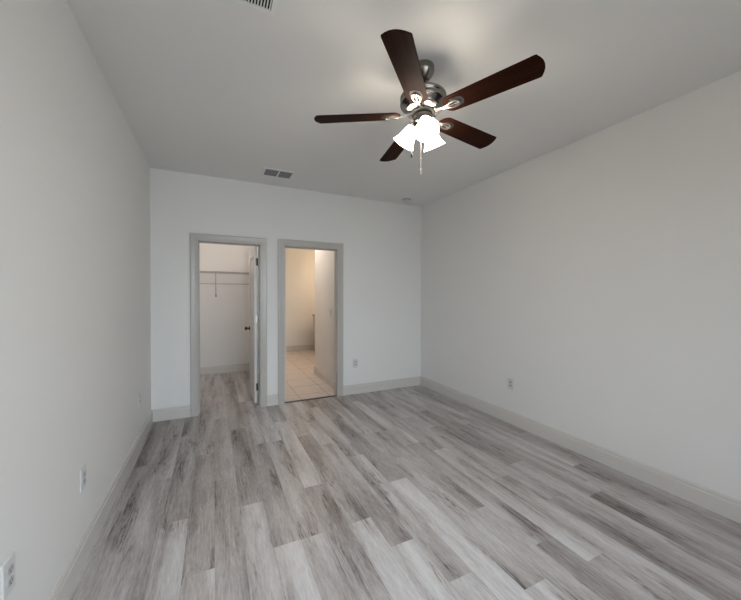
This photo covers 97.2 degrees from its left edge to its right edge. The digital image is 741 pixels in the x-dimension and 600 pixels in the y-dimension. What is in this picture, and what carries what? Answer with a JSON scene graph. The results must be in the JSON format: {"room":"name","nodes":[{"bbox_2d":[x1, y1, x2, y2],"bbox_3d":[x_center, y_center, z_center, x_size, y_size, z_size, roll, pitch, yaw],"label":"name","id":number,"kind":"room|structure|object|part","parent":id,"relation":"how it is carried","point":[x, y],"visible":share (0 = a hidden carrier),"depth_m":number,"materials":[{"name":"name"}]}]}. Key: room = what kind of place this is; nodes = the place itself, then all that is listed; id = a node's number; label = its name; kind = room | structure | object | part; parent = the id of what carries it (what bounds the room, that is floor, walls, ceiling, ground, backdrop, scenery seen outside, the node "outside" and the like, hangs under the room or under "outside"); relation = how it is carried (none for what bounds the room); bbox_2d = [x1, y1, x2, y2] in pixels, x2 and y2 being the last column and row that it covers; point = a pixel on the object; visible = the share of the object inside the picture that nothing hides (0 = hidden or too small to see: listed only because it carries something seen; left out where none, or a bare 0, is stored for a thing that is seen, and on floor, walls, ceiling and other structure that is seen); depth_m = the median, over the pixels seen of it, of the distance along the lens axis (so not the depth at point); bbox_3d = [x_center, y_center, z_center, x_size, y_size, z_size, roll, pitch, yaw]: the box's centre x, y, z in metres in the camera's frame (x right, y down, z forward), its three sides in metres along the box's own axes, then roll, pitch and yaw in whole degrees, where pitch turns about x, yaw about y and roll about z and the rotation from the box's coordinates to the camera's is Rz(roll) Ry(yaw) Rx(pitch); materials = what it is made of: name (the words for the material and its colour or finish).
{"room":"empty bedroom","nodes":[
{"label":"empty bedroom","id":0,"kind":"room"},
{"bbox_2d":[0,0,150,599],"bbox_3d":[-1.278,-0.003,1.106,0.115,2.770,5.330,0,1,-26],"label":"wall","id":1,"kind":"structure","parent":0,"point":[75,280],"depth_m":1.46,"materials":[{"name":"paint"}]},
{"bbox_2d":[1,551,15,599],"bbox_3d":[-1.192,0.910,1.078,0.009,0.120,0.076,0,1,-26],"label":"wall outlet","id":2,"kind":"object","parent":1,"relation":"attached to","point":[8,568],"visible":1,"depth_m":1.07,"materials":[{"name":"plastic"}]},
{"bbox_2d":[7,575,13,587],"bbox_3d":[-1.189,0.930,1.079,0.004,0.026,0.034,0,1,-26],"label":"receptacle","id":3,"kind":"object","parent":2,"relation":"attached to","point":[10,579],"depth_m":1.08,"materials":[{"name":"plastic"}]},
{"bbox_2d":[7,563,13,575],"bbox_3d":[-1.189,0.891,1.079,0.004,0.026,0.034,0,1,-26],"label":"receptacle","id":4,"kind":"object","parent":2,"relation":"attached to","point":[10,566],"depth_m":1.08,"materials":[{"name":"plastic"}]},
{"bbox_2d":[80,463,85,492],"bbox_3d":[-1.487,0.921,1.693,0.009,0.120,0.076,0,1,-26],"label":"wall outlet","id":5,"kind":"object","parent":1,"relation":"attached to","point":[83,469],"visible":1,"depth_m":1.68,"materials":[{"name":"plastic"}]},
{"bbox_2d":[48,410,152,599],"bbox_3d":[-1.247,1.294,1.204,0.015,0.133,5.215,0,1,-26],"label":"baseboard","id":6,"kind":"structure","parent":1,"relation":"attached to","point":[67,581],"depth_m":1.83,"materials":[{"name":"paint"}]},
{"bbox_2d":[200,243,250,366],"bbox_3d":[-3.002,-0.069,5.684,1.735,2.770,0.115,0,1,-26],"label":"wall","id":7,"kind":"structure","parent":0,"point":[224,339],"depth_m":5.81,"materials":[{"name":"paint"}]},
{"bbox_2d":[200,363,248,374],"bbox_3d":[-2.925,1.230,5.668,1.620,0.133,0.015,0,1,-26],"label":"baseboard","id":8,"kind":"structure","parent":7,"relation":"attached to","point":[234,367],"depth_m":5.82,"materials":[{"name":"paint"}]},
{"bbox_2d":[200,271,248,296],"bbox_3d":[-2.859,-0.269,5.517,1.612,0.439,0.308,0,1,-26],"label":"wire shelf","id":9,"kind":"object","parent":7,"relation":"attached to","point":[215,272],"visible":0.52,"depth_m":5.57,"materials":[{"name":"metal"}]},
{"bbox_3d":[-2.799,-0.272,5.393,1.612,0.013,0.013,0,1,-26],"label":"hanging rail","id":10,"kind":"part","parent":9,"relation":"part of","materials":[{"name":"metal"}]},
{"bbox_2d":[251,246,257,371],"bbox_3d":[-2.078,-0.070,5.896,0.115,2.770,3.770,0,1,-26],"label":"wall","id":11,"kind":"structure","parent":0,"point":[251,246],"depth_m":5.15,"materials":[{"name":"paint"}]},
{"bbox_2d":[285,248,285,398],"bbox_3d":[-1.275,0.309,4.587,0.172,1.988,0.710,0,1,-26],"label":"door","id":12,"kind":"structure","parent":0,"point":[285,248],"depth_m":4.28,"materials":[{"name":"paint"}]},
{"bbox_2d":[150,168,420,409],"bbox_3d":[-0.969,-0.045,4.274,4.180,2.770,0.115,0,1,-26],"label":"wall","id":13,"kind":"structure","parent":0,"point":[381,240],"depth_m":4.16,"materials":[{"name":"paint"}]},
{"bbox_2d":[152,405,190,421],"bbox_3d":[-2.210,1.259,3.625,0.374,0.133,0.015,0,1,-26],"label":"baseboard","id":14,"kind":"structure","parent":13,"relation":"attached to","point":[163,414],"depth_m":3.62,"materials":[{"name":"paint"}]},
{"bbox_2d":[190,233,266,416],"bbox_3d":[-1.686,0.282,3.924,0.837,2.082,0.133,0,1,-26],"label":"trim","id":15,"kind":"structure","parent":13,"relation":"attached to","point":[196,239],"depth_m":3.81,"materials":[{"name":"paint"}]},
{"bbox_2d":[245,247,257,402],"bbox_3d":[-1.587,0.314,4.415,0.172,1.981,0.670,0,1,-26],"label":"door","id":16,"kind":"structure","parent":13,"relation":"in","point":[253,260],"depth_m":4.27,"materials":[{"name":"paint"}]},
{"bbox_2d":[267,394,277,405],"bbox_3d":[-1.227,1.255,4.097,0.132,0.133,0.015,0,1,-26],"label":"baseboard","id":17,"kind":"structure","parent":13,"relation":"attached to","point":[272,400],"depth_m":4.09,"materials":[{"name":"paint"}]},
{"bbox_2d":[278,239,342,404],"bbox_3d":[-0.795,0.275,4.352,0.876,2.089,0.133,0,1,-26],"label":"trim","id":18,"kind":"structure","parent":13,"relation":"attached to","point":[337,248],"depth_m":4.35,"materials":[{"name":"paint"}]},
{"bbox_2d":[285,395,336,402],"bbox_3d":[-0.785,1.316,4.341,0.706,0.007,0.038,0,1,-26],"label":"trim","id":19,"kind":"structure","parent":13,"relation":"attached to","point":[332,395],"depth_m":4.32,"materials":[{"name":"grey metal"}]},
{"bbox_2d":[353,359,357,367],"bbox_3d":[-0.209,0.885,4.583,0.076,0.120,0.009,0,1,-26],"label":"wall outlet","id":20,"kind":"object","parent":13,"relation":"attached to","point":[355,361],"visible":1,"depth_m":4.58,"materials":[{"name":"plastic"}]},
{"bbox_2d":[343,376,420,395],"bbox_3d":[0.202,1.249,4.783,1.287,0.133,0.015,0,1,-26],"label":"baseboard","id":21,"kind":"structure","parent":13,"relation":"attached to","point":[411,381],"depth_m":4.75,"materials":[{"name":"paint"}]},
{"bbox_2d":[286,248,314,345],"bbox_3d":[-1.868,-0.100,8.151,2.445,2.770,0.115,0,1,-26],"label":"wall","id":22,"kind":"structure","parent":0,"point":[300,263],"depth_m":8.14,"materials":[{"name":"paint"}]},
{"bbox_2d":[286,345,313,351],"bbox_3d":[-1.843,1.200,8.110,2.215,0.133,0.015,0,1,-26],"label":"baseboard","id":23,"kind":"structure","parent":22,"relation":"attached to","point":[299,347],"depth_m":8.14,"materials":[{"name":"paint"}]},
{"bbox_2d":[315,250,333,378],"bbox_3d":[-0.043,-0.060,5.486,1.461,2.770,1.270,0,1,-26],"label":"wall","id":24,"kind":"structure","parent":0,"point":[324,260],"depth_m":5.25,"materials":[{"name":"paint"}]},
{"bbox_2d":[314,366,333,388],"bbox_3d":[-0.715,1.242,5.191,0.015,0.133,1.285,0,1,-26],"label":"baseboard","id":25,"kind":"structure","parent":24,"relation":"attached to","point":[327,379],"depth_m":5.21,"materials":[{"name":"paint"}]},
{"bbox_2d":[66,0,740,206],"bbox_3d":[-0.653,-1.471,3.603,4.350,0.100,9.500,0,1,-26],"label":"ceiling","id":26,"kind":"structure","parent":0,"point":[227,89],"depth_m":2.03,"materials":[{"name":"paint"}]},
{"bbox_2d":[232,0,277,15],"bbox_3d":[-0.546,-1.386,1.366,0.339,0.009,0.344,0,1,-26],"label":"ceiling vent","id":27,"kind":"object","parent":26,"relation":"in","point":[267,6],"visible":1,"depth_m":1.53,"materials":[{"name":"metal"}]},
{"bbox_2d":[262,167,294,178],"bbox_3d":[-1.038,-1.418,3.667,0.324,0.010,0.233,0,1,-26],"label":"ceiling vent","id":28,"kind":"object","parent":26,"relation":"in","point":[271,172],"visible":1,"depth_m":3.66,"materials":[{"name":"metal"}]},
{"bbox_2d":[402,198,410,202],"bbox_3d":[0.513,-1.414,4.652,0.132,0.037,0.132,0,1,-26],"label":"smoke detector","id":29,"kind":"object","parent":26,"relation":"attached to","point":[405,200],"visible":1,"depth_m":4.61,"materials":[{"name":"plastic"}]},
{"bbox_2d":[314,29,544,173],"bbox_3d":[0.328,-1.069,1.998,1.243,0.656,1.242,0,1,-26],"label":"ceiling fan","id":30,"kind":"object","parent":26,"relation":"hanging from","point":[421,100],"visible":1,"depth_m":1.84,"materials":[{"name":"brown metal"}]},
{"bbox_3d":[-0.079,-1.098,1.971,0.522,0.006,0.141,-2,13,1],"label":"blade","id":31,"kind":"part","parent":30,"relation":"part of","materials":[{"name":"brown wood"}]},
{"bbox_3d":[0.203,-1.104,2.340,0.141,0.006,0.522,-13,3,-16],"label":"blade","id":32,"kind":"part","parent":30,"relation":"part of","materials":[{"name":"brown wood"}]},
{"bbox_3d":[0.185,-1.110,1.588,0.141,0.006,0.522,13,4,19],"label":"blade","id":33,"kind":"part","parent":30,"relation":"part of","materials":[{"name":"brown wood"}]},
{"bbox_3d":[0.232,-1.006,1.993,0.138,0.116,0.138,34,12,17],"label":"lamp shade","id":34,"kind":"part","parent":30,"relation":"part of","materials":[{"name":"white glass"}]},
{"bbox_3d":[0.244,-1.129,1.911,0.040,0.010,0.076,0,1,-35],"label":"vent panel","id":35,"kind":"part","parent":30,"relation":"part of","materials":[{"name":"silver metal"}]},
{"bbox_3d":[0.318,-1.011,1.878,0.054,0.092,0.054,0,-31,-2],"label":"bulb","id":36,"kind":"part","parent":30,"relation":"part of","materials":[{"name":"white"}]},
{"bbox_3d":[0.318,-1.004,1.874,0.138,0.116,0.138,0,-31,-2],"label":"lamp shade","id":37,"kind":"part","parent":30,"relation":"part of","materials":[{"name":"white glass"}]},
{"bbox_3d":[0.341,-1.128,1.877,0.076,0.010,0.040,0,1,-17],"label":"vent panel","id":38,"kind":"part","parent":30,"relation":"part of","materials":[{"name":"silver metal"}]},
{"bbox_3d":[0.378,-1.006,2.025,0.138,0.116,0.138,1,33,45],"label":"lamp shade","id":39,"kind":"part","parent":30,"relation":"part of","materials":[{"name":"white glass"}]},
{"bbox_3d":[0.641,-1.112,2.186,0.522,0.006,0.141,0,-11,-35],"label":"blade","id":40,"kind":"part","parent":30,"relation":"part of","materials":[{"name":"brown wood"}]},
{"bbox_3d":[0.629,-1.123,1.721,0.522,0.006,0.141,-3,-13,37],"label":"blade","id":41,"kind":"part","parent":30,"relation":"part of","materials":[{"name":"brown wood"}]},
{"bbox_2d":[68,350,740,599],"bbox_3d":[-0.660,1.339,3.641,3.950,0.020,9.100,0,1,-26],"label":"floor","id":42,"kind":"structure","parent":0,"point":[419,492],"depth_m":2.05,"materials":[{"name":"grey laminate"}]},
{"bbox_2d":[312,314,314,351],"bbox_3d":[-0.960,0.810,7.931,0.774,0.920,0.555,0,1,-26],"label":"vanity","id":43,"kind":"object","parent":42,"relation":"on","point":[313,315],"visible":0.02,"depth_m":7.98,"materials":[{"name":"paint"}]},
{"bbox_2d":[421,71,740,500],"bbox_3d":[1.987,-0.017,2.672,0.115,2.770,5.330,0,1,-26],"label":"wall","id":44,"kind":"structure","parent":0,"point":[598,273],"depth_m":2.63,"materials":[{"name":"paint"}]},
{"bbox_2d":[508,377,513,389],"bbox_3d":[1.513,0.904,3.526,0.009,0.120,0.076,0,1,-26],"label":"wall outlet","id":45,"kind":"object","parent":44,"relation":"attached to","point":[510,380],"visible":1,"depth_m":3.52,"materials":[{"name":"plastic"}]},
{"bbox_2d":[420,376,740,523],"bbox_3d":[1.900,1.281,2.714,0.015,0.133,5.215,0,1,-26],"label":"baseboard","id":46,"kind":"structure","parent":44,"relation":"attached to","point":[728,507],"depth_m":2.60,"materials":[{"name":"paint"}]}
]}

